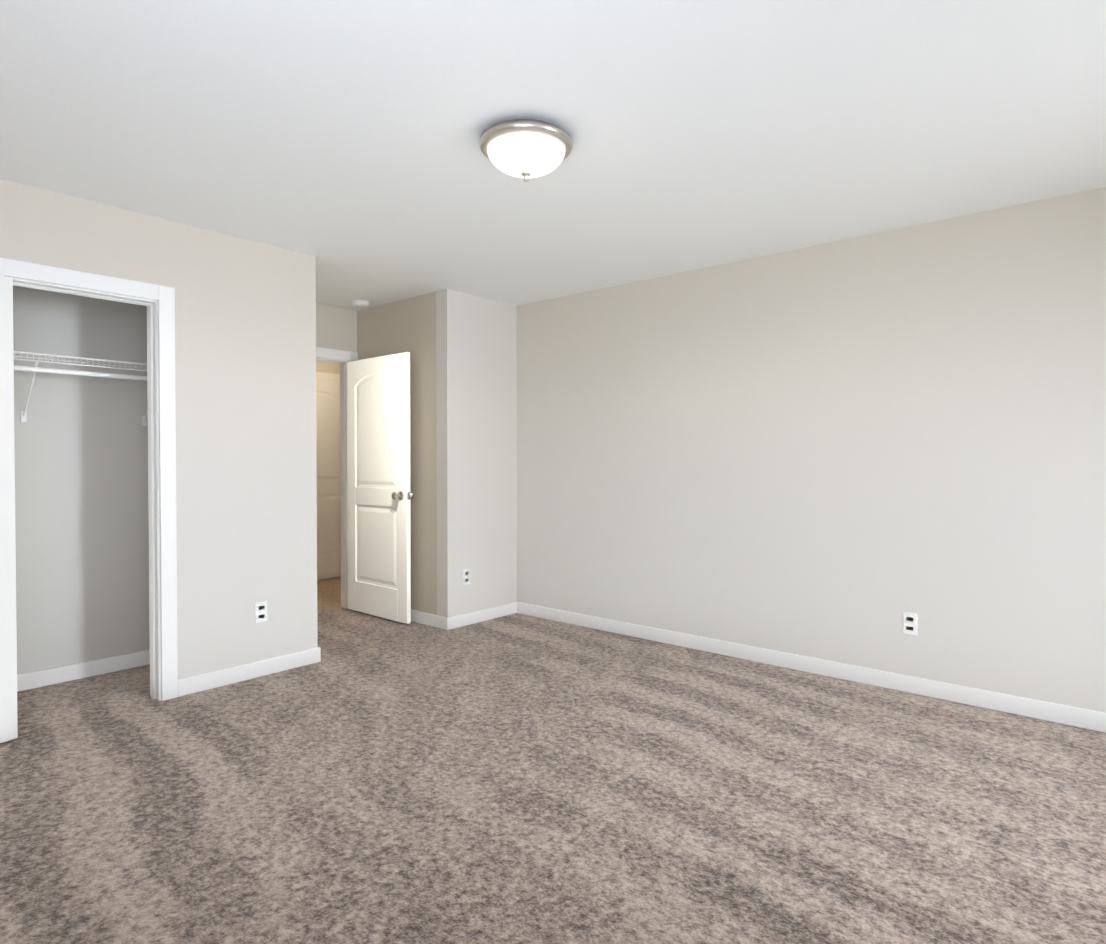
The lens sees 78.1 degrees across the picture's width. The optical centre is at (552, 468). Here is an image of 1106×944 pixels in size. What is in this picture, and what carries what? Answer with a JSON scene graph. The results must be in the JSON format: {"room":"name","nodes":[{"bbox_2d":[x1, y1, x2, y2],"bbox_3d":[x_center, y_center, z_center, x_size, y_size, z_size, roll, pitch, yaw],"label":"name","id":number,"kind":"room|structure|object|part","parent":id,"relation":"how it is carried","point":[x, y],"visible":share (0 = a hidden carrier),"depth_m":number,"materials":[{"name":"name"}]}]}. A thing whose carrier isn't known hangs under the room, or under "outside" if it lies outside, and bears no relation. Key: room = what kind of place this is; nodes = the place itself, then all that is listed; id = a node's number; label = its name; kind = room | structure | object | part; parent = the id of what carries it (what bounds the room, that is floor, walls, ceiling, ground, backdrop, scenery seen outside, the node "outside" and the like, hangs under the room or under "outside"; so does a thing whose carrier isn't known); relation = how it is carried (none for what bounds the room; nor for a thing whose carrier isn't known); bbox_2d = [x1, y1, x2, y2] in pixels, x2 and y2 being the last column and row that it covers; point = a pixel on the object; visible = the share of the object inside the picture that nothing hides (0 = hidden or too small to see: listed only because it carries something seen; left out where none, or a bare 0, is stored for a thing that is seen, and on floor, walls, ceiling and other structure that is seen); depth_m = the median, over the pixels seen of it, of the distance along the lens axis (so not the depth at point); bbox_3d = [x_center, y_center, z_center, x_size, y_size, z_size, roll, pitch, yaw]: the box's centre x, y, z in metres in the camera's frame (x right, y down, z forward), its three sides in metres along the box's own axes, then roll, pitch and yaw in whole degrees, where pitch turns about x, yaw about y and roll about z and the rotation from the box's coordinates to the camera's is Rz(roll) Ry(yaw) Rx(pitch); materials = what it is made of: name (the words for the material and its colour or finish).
{"room":"empty bedroom","nodes":[
{"label":"empty bedroom","id":0,"kind":"room"},
{"bbox_2d":[13,286,149,674],"bbox_3d":[-2.707,-0.047,3.847,0.150,2.455,2.090,1,1,41],"label":"wall","id":1,"kind":"structure","parent":0,"point":[81,517],"depth_m":3.79,"materials":[{"name":"grey paint"}]},
{"bbox_2d":[13,351,147,425],"bbox_3d":[-2.546,-0.416,3.703,0.315,0.338,1.841,1,1,41],"label":"wire closet shelf","id":2,"kind":"object","parent":1,"relation":"attached to","point":[34,370],"visible":0.5,"depth_m":3.59,"materials":[{"name":"white metal"}]},
{"bbox_2d":[17,649,149,691],"bbox_3d":[-2.662,1.137,3.824,0.018,0.088,1.858,1,1,41],"label":"baseboard","id":3,"kind":"structure","parent":1,"relation":"attached to","point":[26,681],"depth_m":3.83,"materials":[{"name":"white wood"}]},
{"bbox_2d":[0,179,516,679],"bbox_3d":[-1.838,-0.045,3.747,0.120,2.455,4.610,1,1,41],"label":"wall","id":4,"kind":"structure","parent":0,"point":[245,401],"depth_m":3.85,"materials":[{"name":"paint"}]},
{"bbox_2d":[0,275,17,742],"bbox_3d":[-2.487,0.181,2.714,0.183,2.012,0.592,0,1,26],"label":"closet door","id":5,"kind":"structure","parent":4,"relation":"in","point":[8,685],"depth_m":2.95,"materials":[{"name":"white wood"}]},
{"bbox_2d":[0,257,177,700],"bbox_3d":[-2.248,0.132,3.271,0.152,2.113,0.770,1,1,41],"label":"trim","id":6,"kind":"structure","parent":4,"relation":"attached to","point":[158,301],"depth_m":3.47,"materials":[{"name":"white wood"}]},
{"bbox_2d":[178,647,320,696],"bbox_3d":[-1.692,1.137,3.833,0.018,0.088,0.786,1,1,41],"label":"baseboard","id":7,"kind":"structure","parent":4,"relation":"attached to","point":[194,684],"depth_m":3.80,"materials":[{"name":"white wood"}]},
{"bbox_2d":[255,601,266,622],"bbox_3d":[-1.656,0.815,3.873,0.008,0.115,0.070,1,1,41],"label":"electrical outlet","id":8,"kind":"object","parent":4,"relation":"attached to","point":[260,611],"visible":1,"depth_m":3.87,"materials":[{"name":"white plastic"}]},
{"bbox_2d":[463,569,469,584],"bbox_3d":[-0.640,0.804,5.056,0.008,0.115,0.070,1,1,41],"label":"electrical outlet","id":9,"kind":"object","parent":4,"relation":"attached to","point":[466,576],"visible":1,"depth_m":5.05,"materials":[{"name":"white plastic"}]},
{"bbox_2d":[449,602,516,629],"bbox_3d":[-0.527,1.118,5.189,0.022,0.088,0.690,1,1,41],"label":"baseboard","id":10,"kind":"structure","parent":4,"relation":"attached to","point":[457,621],"depth_m":5.17,"materials":[{"name":"white wood"}]},
{"bbox_2d":[316,361,339,373],"bbox_3d":[-2.804,-0.084,6.505,0.120,2.455,4.240,1,1,41],"label":"wall","id":11,"kind":"structure","parent":0,"point":[327,367],"depth_m":6.97,"materials":[{"name":"paint"}]},
{"bbox_2d":[316,372,339,380],"bbox_3d":[-2.388,0.082,6.888,0.016,2.113,0.960,1,1,41],"label":"door frame","id":12,"kind":"structure","parent":11,"relation":"attached to","point":[327,376],"depth_m":6.97,"materials":[{"name":"white wood"}]},
{"bbox_2d":[316,379,340,579],"bbox_3d":[-2.351,0.115,6.857,0.109,2.030,0.814,1,1,41],"label":"door","id":13,"kind":"structure","parent":11,"relation":"in","point":[328,479],"depth_m":6.96,"materials":[{"name":"white wood"}]},
{"bbox_2d":[317,577,342,612],"bbox_3d":[-2.847,1.188,5.506,1.540,0.060,6.000,1,1,41],"label":"floor","id":14,"kind":"structure","parent":0,"point":[328,594],"depth_m":6.16,"materials":[{"name":"wood"}]},
{"bbox_2d":[316,303,356,351],"bbox_3d":[-1.742,-0.071,5.594,0.120,2.455,4.000,1,1,41],"label":"wall","id":15,"kind":"structure","parent":0,"point":[336,327],"depth_m":5.49,"materials":[{"name":"paint"}]},
{"bbox_2d":[316,347,357,608],"bbox_3d":[-1.976,0.103,5.323,0.152,2.113,0.960,1,1,41],"label":"door frame","id":16,"kind":"structure","parent":15,"relation":"attached to","point":[342,358],"depth_m":5.61,"materials":[{"name":"white wood"}]},
{"bbox_2d":[347,352,413,623],"bbox_3d":[-1.365,0.144,5.301,0.782,2.012,0.183,1,1,41],"label":"entry door","id":17,"kind":"structure","parent":16,"relation":"attached to","point":[378,489],"depth_m":5.26,"materials":[{"name":"white wood"}]},
{"bbox_3d":[-1.157,0.204,5.051,0.066,0.066,0.074,1,1,41],"label":"knob","id":18,"kind":"part","parent":17,"relation":"part of","materials":[{"name":"silver metal"}]},
{"bbox_2d":[357,292,436,614],"bbox_3d":[-1.196,-0.068,5.363,1.010,2.455,0.120,1,1,41],"label":"wall","id":19,"kind":"structure","parent":0,"point":[403,326],"depth_m":5.12,"materials":[{"name":"beige paint"}]},
{"bbox_2d":[411,609,448,630],"bbox_3d":[-1.188,1.117,5.282,1.148,0.088,0.018,1,1,41],"label":"baseboard","id":20,"kind":"structure","parent":19,"relation":"attached to","point":[433,620],"depth_m":5.03,"materials":[{"name":"white wood"}]},
{"bbox_2d":[0,608,1105,943],"bbox_3d":[0.435,1.227,2.690,7.110,0.060,6.000,1,1,41],"label":"floor carpet","id":21,"kind":"object","parent":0,"point":[512,778],"visible":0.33,"depth_m":2.43,"materials":[{"name":"beige carpet"}]},
{"bbox_2d":[0,0,1105,310],"bbox_3d":[-0.149,-1.315,3.156,8.650,0.100,6.000,1,1,41],"label":"ceiling","id":22,"kind":"structure","parent":0,"point":[338,140],"depth_m":2.48,"materials":[{"name":"white paint"}]},
{"bbox_2d":[351,300,368,307],"bbox_3d":[-1.501,-1.275,5.305,0.136,0.040,0.136,1,1,41],"label":"smoke detector","id":23,"kind":"object","parent":22,"relation":"attached to","point":[359,303],"visible":1,"depth_m":5.26,"materials":[{"name":"white plastic"}]},
{"bbox_2d":[480,119,572,181],"bbox_3d":[-0.102,-1.172,2.591,0.352,0.169,0.352,1,1,41],"label":"ceiling light","id":24,"kind":"object","parent":22,"relation":"attached to","point":[526,149],"visible":1,"depth_m":2.49,"materials":[{"name":"white glass"}]},
{"bbox_2d":[516,187,1105,712],"bbox_3d":[1.554,-0.048,3.953,7.020,2.455,0.120,1,1,41],"label":"wall","id":25,"kind":"structure","parent":0,"point":[848,451],"depth_m":3.79,"materials":[{"name":"paint"}]},
{"bbox_2d":[517,602,1105,732],"bbox_3d":[1.895,1.140,3.591,5.778,0.088,0.018,1,1,41],"label":"baseboard","id":26,"kind":"structure","parent":25,"relation":"attached to","point":[1052,712],"depth_m":3.78,"materials":[{"name":"white wood"}]},
{"bbox_2d":[903,612,917,634],"bbox_3d":[1.884,0.819,3.597,0.070,0.115,0.008,1,1,41],"label":"electrical outlet","id":27,"kind":"object","parent":25,"relation":"attached to","point":[910,623],"visible":1,"depth_m":3.59,"materials":[{"name":"white plastic"}]}
]}

